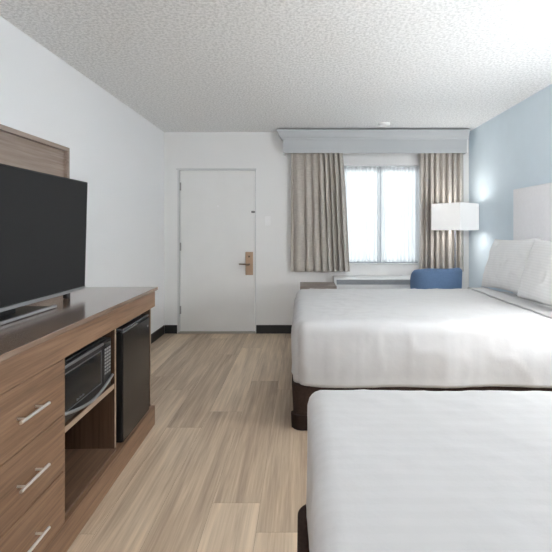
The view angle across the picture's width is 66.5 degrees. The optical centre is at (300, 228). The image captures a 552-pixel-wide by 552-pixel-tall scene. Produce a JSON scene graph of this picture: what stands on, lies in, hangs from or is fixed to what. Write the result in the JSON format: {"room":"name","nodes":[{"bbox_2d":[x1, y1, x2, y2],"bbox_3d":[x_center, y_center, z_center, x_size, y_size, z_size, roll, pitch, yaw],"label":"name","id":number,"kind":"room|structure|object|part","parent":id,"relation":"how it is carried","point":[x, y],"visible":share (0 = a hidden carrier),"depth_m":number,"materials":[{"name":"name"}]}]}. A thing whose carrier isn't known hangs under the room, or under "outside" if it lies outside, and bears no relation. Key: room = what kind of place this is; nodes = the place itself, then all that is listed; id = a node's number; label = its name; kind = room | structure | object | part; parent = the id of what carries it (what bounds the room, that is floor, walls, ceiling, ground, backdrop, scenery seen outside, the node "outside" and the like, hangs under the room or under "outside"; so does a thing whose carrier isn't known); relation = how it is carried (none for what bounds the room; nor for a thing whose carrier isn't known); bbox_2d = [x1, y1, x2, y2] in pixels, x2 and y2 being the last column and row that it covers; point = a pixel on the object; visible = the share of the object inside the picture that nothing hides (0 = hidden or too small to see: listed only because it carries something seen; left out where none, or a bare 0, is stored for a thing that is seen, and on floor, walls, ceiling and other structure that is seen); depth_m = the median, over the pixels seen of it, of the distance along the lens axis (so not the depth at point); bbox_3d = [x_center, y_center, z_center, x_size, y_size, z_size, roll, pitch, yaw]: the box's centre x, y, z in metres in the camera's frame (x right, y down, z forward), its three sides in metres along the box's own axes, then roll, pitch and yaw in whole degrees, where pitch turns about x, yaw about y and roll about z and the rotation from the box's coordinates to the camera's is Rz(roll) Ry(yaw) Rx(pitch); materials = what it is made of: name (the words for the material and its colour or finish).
{"room":"hotel room","nodes":[
{"label":"hotel room","id":0,"kind":"room"},
{"bbox_2d":[0,16,163,333],"bbox_3d":[-1.766,0.046,1.315,0.120,2.508,8.070,0,0,0],"label":"wall","id":1,"kind":"structure","parent":0,"point":[118,152],"depth_m":3.61,"materials":[{"name":"white paint"}]},
{"bbox_2d":[0,124,69,177],"bbox_3d":[-1.675,-0.102,1.900,0.062,0.945,2.170,0,0,0],"label":"wall panel","id":2,"kind":"object","parent":1,"relation":"attached to","point":[20,149],"visible":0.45,"depth_m":2.61,"materials":[{"name":"brown wood"}]},
{"bbox_2d":[151,325,164,343],"bbox_3d":[-1.700,1.248,1.308,0.012,0.105,7.817,0,0,0],"label":"baseboard","id":3,"kind":"structure","parent":1,"relation":"attached to","point":[158,333],"depth_m":4.96,"materials":[{"name":"black plastic"}]},
{"bbox_2d":[67,333,306,551],"bbox_3d":[0.192,1.350,1.315,4.036,0.100,8.070,0,0,0],"label":"floor","id":4,"kind":"structure","parent":0,"point":[221,466],"depth_m":2.35,"materials":[{"name":"brown wood"}]},
{"bbox_2d":[0,287,157,551],"bbox_3d":[-1.284,0.844,1.706,0.751,0.913,2.208,0,0,-2],"label":"dresser","id":5,"kind":"object","parent":4,"relation":"on","point":[55,473],"visible":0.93,"depth_m":1.65,"materials":[{"name":"brown wood"}]},
{"bbox_3d":[-1.162,1.068,1.408,0.450,0.209,0.500,0,0,-2],"label":"drawer","id":6,"kind":"part","parent":5,"relation":"part of","materials":[{"name":"brown wood"}]},
{"bbox_3d":[-1.162,0.850,1.408,0.450,0.219,0.500,0,0,-2],"label":"drawer","id":7,"kind":"part","parent":5,"relation":"part of","materials":[{"name":"brown wood"}]},
{"bbox_3d":[-1.162,0.626,1.408,0.450,0.218,0.500,0,0,-2],"label":"drawer","id":8,"kind":"part","parent":5,"relation":"part of","materials":[{"name":"brown wood"}]},
{"bbox_3d":[-0.919,0.850,1.436,0.035,0.011,0.160,0,0,-1],"label":"handle","id":9,"kind":"part","parent":5,"relation":"part of","materials":[{"name":"silver metal"}]},
{"bbox_3d":[-0.919,0.627,1.436,0.035,0.011,0.160,0,0,-1],"label":"handle","id":10,"kind":"part","parent":5,"relation":"part of","materials":[{"name":"silver metal"}]},
{"bbox_3d":[-0.919,1.077,1.436,0.035,0.011,0.160,0,0,-1],"label":"handle","id":11,"kind":"part","parent":5,"relation":"part of","materials":[{"name":"silver metal"}]},
{"bbox_2d":[0,163,87,324],"bbox_3d":[-1.290,0.058,1.780,0.184,0.656,1.312,0,0,0],"label":"television","id":12,"kind":"object","parent":5,"relation":"on","point":[43,216],"visible":1,"depth_m":1.99,"materials":[{"name":"black plastic"},{"name":"dark screen glass"}]},
{"bbox_3d":[-1.206,0.379,1.613,0.016,0.014,0.905,0,0,0],"label":"stand trim","id":13,"kind":"part","parent":12,"relation":"part of","materials":[{"name":"silver metal"}]},
{"bbox_2d":[0,285,83,307],"bbox_3d":[-1.266,0.035,1.780,0.050,0.610,1.310,0,0,0],"label":"bezel","id":14,"kind":"object","parent":12,"relation":"on","point":[11,296],"depth_m":1.94,"materials":[{"name":"silver"}]},
{"bbox_2d":[65,384,112,425],"bbox_3d":[-1.317,0.831,1.944,0.668,0.026,0.542,0,0,-2],"label":"shelf","id":15,"kind":"object","parent":5,"relation":"attached to","point":[74,419],"depth_m":1.92,"materials":[{"name":"brown wood"}]},
{"bbox_2d":[65,337,113,421],"bbox_3d":[-1.149,0.686,1.927,0.402,0.262,0.480,0,0,-1],"label":"microwave","id":16,"kind":"object","parent":5,"relation":"on","point":[88,374],"visible":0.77,"depth_m":1.91,"materials":[{"name":"black plastic"},{"name":"dark glass"},{"name":"silver plastic"}]},
{"bbox_3d":[-0.972,0.675,1.882,0.003,0.163,0.345,0,0,-1],"label":"window trim","id":17,"kind":"part","parent":16,"relation":"part of","materials":[{"name":"black glass"}]},
{"bbox_3d":[-0.961,0.769,1.934,0.026,0.047,0.471,0,0,-2],"label":"handle","id":18,"kind":"part","parent":16,"relation":"part of","materials":[{"name":"silver metal"}]},
{"bbox_3d":[-0.990,0.678,2.123,0.021,0.239,0.092,0,0,-2],"label":"control panel","id":19,"kind":"part","parent":16,"relation":"part of","materials":[{"name":"black plastic"}]},
{"bbox_2d":[116,314,148,441],"bbox_3d":[-1.280,0.862,2.485,0.610,0.626,0.447,0,0,-1],"label":"mini fridge","id":20,"kind":"object","parent":5,"relation":"on","point":[132,337],"visible":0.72,"depth_m":2.41,"materials":[{"name":"black metal"}]},
{"bbox_3d":[-1.337,0.791,2.780,0.672,0.766,0.017,0,0,-2],"label":"panel","id":21,"kind":"part","parent":5,"relation":"part of","materials":[{"name":"brown wood"}]},
{"bbox_2d":[297,504,308,551],"bbox_3d":[1.002,0.953,0.797,2.036,0.694,1.523,0,0,0],"label":"bed","id":22,"kind":"object","parent":4,"relation":"on","point":[302,530],"visible":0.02,"depth_m":1.40,"materials":[{"name":"black wood"}]},
{"bbox_2d":[306,389,551,551],"bbox_3d":[0.926,0.790,0.796,1.821,0.438,1.590,0,0,0],"label":"bedspread","id":23,"kind":"object","parent":22,"relation":"on","point":[388,470],"visible":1,"depth_m":1.03,"materials":[{"name":"white fabric"}]},
{"bbox_2d":[300,282,336,289],"bbox_3d":[0.185,0.955,4.645,0.390,0.690,0.370,0,0,0],"label":"side table","id":24,"kind":"object","parent":4,"relation":"on","point":[303,285],"visible":0.38,"depth_m":4.53,"materials":[{"name":"brown laminate"}]},
{"bbox_2d":[291,292,551,430],"bbox_3d":[0.978,0.953,3.445,2.085,0.694,1.498,0,0,0],"label":"bed","id":25,"kind":"object","parent":4,"relation":"on","point":[301,394],"visible":0.05,"depth_m":2.70,"materials":[{"name":"black"}]},
{"bbox_2d":[291,287,551,387],"bbox_3d":[0.880,0.790,3.443,1.912,0.439,1.591,0,0,0],"label":"bedspread","id":26,"kind":"object","parent":25,"relation":"on","point":[469,337],"visible":1,"depth_m":2.67,"materials":[{"name":"white fabric"}]},
{"bbox_2d":[481,237,540,292],"bbox_3d":[1.879,0.322,3.815,0.217,0.511,0.819,0,0,-1],"label":"pillow","id":27,"kind":"object","parent":26,"relation":"on","point":[507,259],"visible":0.86,"depth_m":3.71,"materials":[{"name":"white fabric"}]},
{"bbox_2d":[517,238,551,306],"bbox_3d":[1.831,0.324,3.030,0.238,0.498,0.783,0,0,4],"label":"pillow","id":28,"kind":"object","parent":26,"relation":"on","point":[536,279],"visible":1,"depth_m":3.12,"materials":[{"name":"white fabric"}]},
{"bbox_3d":[0.998,0.808,3.446,2.039,0.404,1.484,0,0,0],"label":"mattress","id":29,"kind":"part","parent":25,"relation":"part of","materials":[{"name":"white fabric"}]},
{"bbox_2d":[410,268,461,288],"bbox_3d":[1.477,0.857,4.589,0.550,0.890,0.512,0,0,-16],"label":"armchair","id":30,"kind":"object","parent":4,"relation":"on","point":[428,278],"visible":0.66,"depth_m":4.37,"materials":[{"name":"blue fabric"}]},
{"bbox_2d":[431,202,478,267],"bbox_3d":[1.775,0.504,4.840,0.372,1.592,0.372,0,0,-37],"label":"floor lamp","id":31,"kind":"object","parent":4,"relation":"on","point":[455,216],"visible":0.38,"depth_m":4.72,"materials":[{"name":"white fabric"}]},
{"bbox_3d":[1.775,-0.139,4.840,0.372,0.307,0.372,0,0,-37],"label":"lamp shade","id":32,"kind":"part","parent":31,"relation":"part of","materials":[{"name":"white fabric"}]},
{"bbox_2d":[0,0,551,131],"bbox_3d":[0.192,-1.258,1.315,4.036,0.100,8.070,0,0,0],"label":"ceiling","id":33,"kind":"structure","parent":0,"point":[180,65],"depth_m":2.94,"materials":[{"name":"white paint"}]},
{"bbox_2d":[378,122,389,126],"bbox_3d":[0.950,-1.193,4.800,0.132,0.030,0.132,0,0,0],"label":"smoke detector","id":34,"kind":"object","parent":33,"relation":"attached to","point":[381,124],"visible":1,"depth_m":4.76,"materials":[{"name":"white plastic"}]},
{"bbox_2d":[164,132,468,324],"bbox_3d":[0.192,0.046,5.290,3.796,2.508,0.120,0,0,0],"label":"wall","id":35,"kind":"structure","parent":0,"point":[277,287],"depth_m":5.23,"materials":[{"name":"white paint"}]},
{"bbox_2d":[176,168,255,333],"bbox_3d":[-1.053,0.273,5.247,0.996,2.054,0.165,0,0,0],"label":"door","id":36,"kind":"structure","parent":35,"relation":"in","point":[216,207],"depth_m":5.25,"materials":[{"name":"white paint"}]},
{"bbox_3d":[-0.644,0.429,5.233,0.093,0.287,0.018,0,0,0],"label":"lock plate","id":37,"kind":"part","parent":36,"relation":"part of","materials":[{"name":"brown metal"}]},
{"bbox_2d":[165,325,291,333],"bbox_3d":[0.198,1.248,5.224,3.784,0.105,0.012,0,0,0],"label":"baseboard","id":38,"kind":"structure","parent":35,"relation":"attached to","point":[169,329],"depth_m":5.22,"materials":[{"name":"black plastic"}]},
{"bbox_2d":[265,216,270,225],"bbox_3d":[-0.411,-0.100,5.225,0.072,0.116,0.010,0,0,0],"label":"light switch","id":39,"kind":"object","parent":35,"relation":"attached to","point":[267,218],"visible":1,"depth_m":5.22,"materials":[{"name":"white plastic"}]},
{"bbox_2d":[290,153,349,271],"bbox_3d":[0.234,-0.238,5.139,0.726,1.524,0.140,0,0,-1],"label":"curtain","id":40,"kind":"object","parent":35,"relation":"hanging from","point":[319,228],"visible":0.96,"depth_m":5.12,"materials":[{"name":"beige fabric"}]},
{"bbox_2d":[333,275,410,288],"bbox_3d":[0.940,0.939,5.115,1.090,0.722,0.227,0,0,0],"label":"air conditioner","id":41,"kind":"object","parent":35,"relation":"attached to","point":[341,281],"visible":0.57,"depth_m":5.02,"materials":[{"name":"white plastic"}]},
{"bbox_2d":[337,280,409,284],"bbox_3d":[0.940,0.635,5.015,1.030,0.054,0.022,0,0,0],"label":"grille","id":42,"kind":"object","parent":41,"relation":"attached to","point":[339,282],"depth_m":5.02,"materials":[{"name":"grey plastic"}]},
{"bbox_2d":[277,129,469,155],"bbox_3d":[0.867,-1.052,5.120,2.297,0.276,0.219,0,0,0],"label":"valance","id":43,"kind":"object","parent":35,"relation":"attached to","point":[294,140],"depth_m":5.05,"materials":[{"name":"grey paint"}]},
{"bbox_2d":[349,182,418,264],"bbox_3d":[0.995,-0.179,5.282,0.960,1.242,0.127,0,0,0],"label":"window","id":44,"kind":"structure","parent":35,"relation":"in","point":[380,262],"depth_m":5.29,"materials":[{"name":"silver metal"}]},
{"bbox_3d":[0.995,0.434,5.256,0.960,0.015,0.076,0,0,0],"label":"sill","id":45,"kind":"part","parent":44,"relation":"part of","materials":[{"name":"white paint"}]},
{"bbox_2d":[419,153,463,271],"bbox_3d":[1.728,-0.239,5.134,0.546,1.523,0.144,0,0,-1],"label":"curtain","id":46,"kind":"object","parent":35,"relation":"hanging from","point":[440,174],"visible":0.69,"depth_m":5.12,"materials":[{"name":"beige fabric"}]},
{"bbox_2d":[469,84,551,292],"bbox_3d":[2.150,0.046,1.315,0.120,2.508,8.070,0,0,0],"label":"wall","id":47,"kind":"structure","parent":0,"point":[512,150],"depth_m":4.33,"materials":[{"name":"blue paint"}]},
{"bbox_2d":[513,183,551,294],"bbox_3d":[2.058,0.461,3.300,0.061,1.678,1.440,0,0,0],"label":"headboard","id":48,"kind":"object","parent":47,"relation":"attached to","point":[532,205],"visible":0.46,"depth_m":3.66,"materials":[{"name":"white fabric"}]},
{"bbox_3d":[0.995,-0.793,5.286,0.958,0.010,0.010,0,0,0],"label":"curtain rod","id":49,"kind":"object","parent":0,"visible":0},
{"bbox_2d":[344,166,379,261],"bbox_3d":[0.756,-0.185,5.256,0.468,1.200,0.051,0,0,0],"label":"sheer curtain","id":50,"kind":"object","parent":49,"relation":"hanging from","point":[362,183],"visible":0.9,"depth_m":5.25,"materials":[{"name":"white fabric"}]},
{"bbox_2d":[380,166,418,261],"bbox_3d":[1.234,-0.186,5.254,0.481,1.199,0.051,0,0,-1],"label":"sheer curtain","id":51,"kind":"object","parent":49,"relation":"hanging from","point":[399,184],"visible":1,"depth_m":5.25,"materials":[{"name":"white fabric"}]}
]}

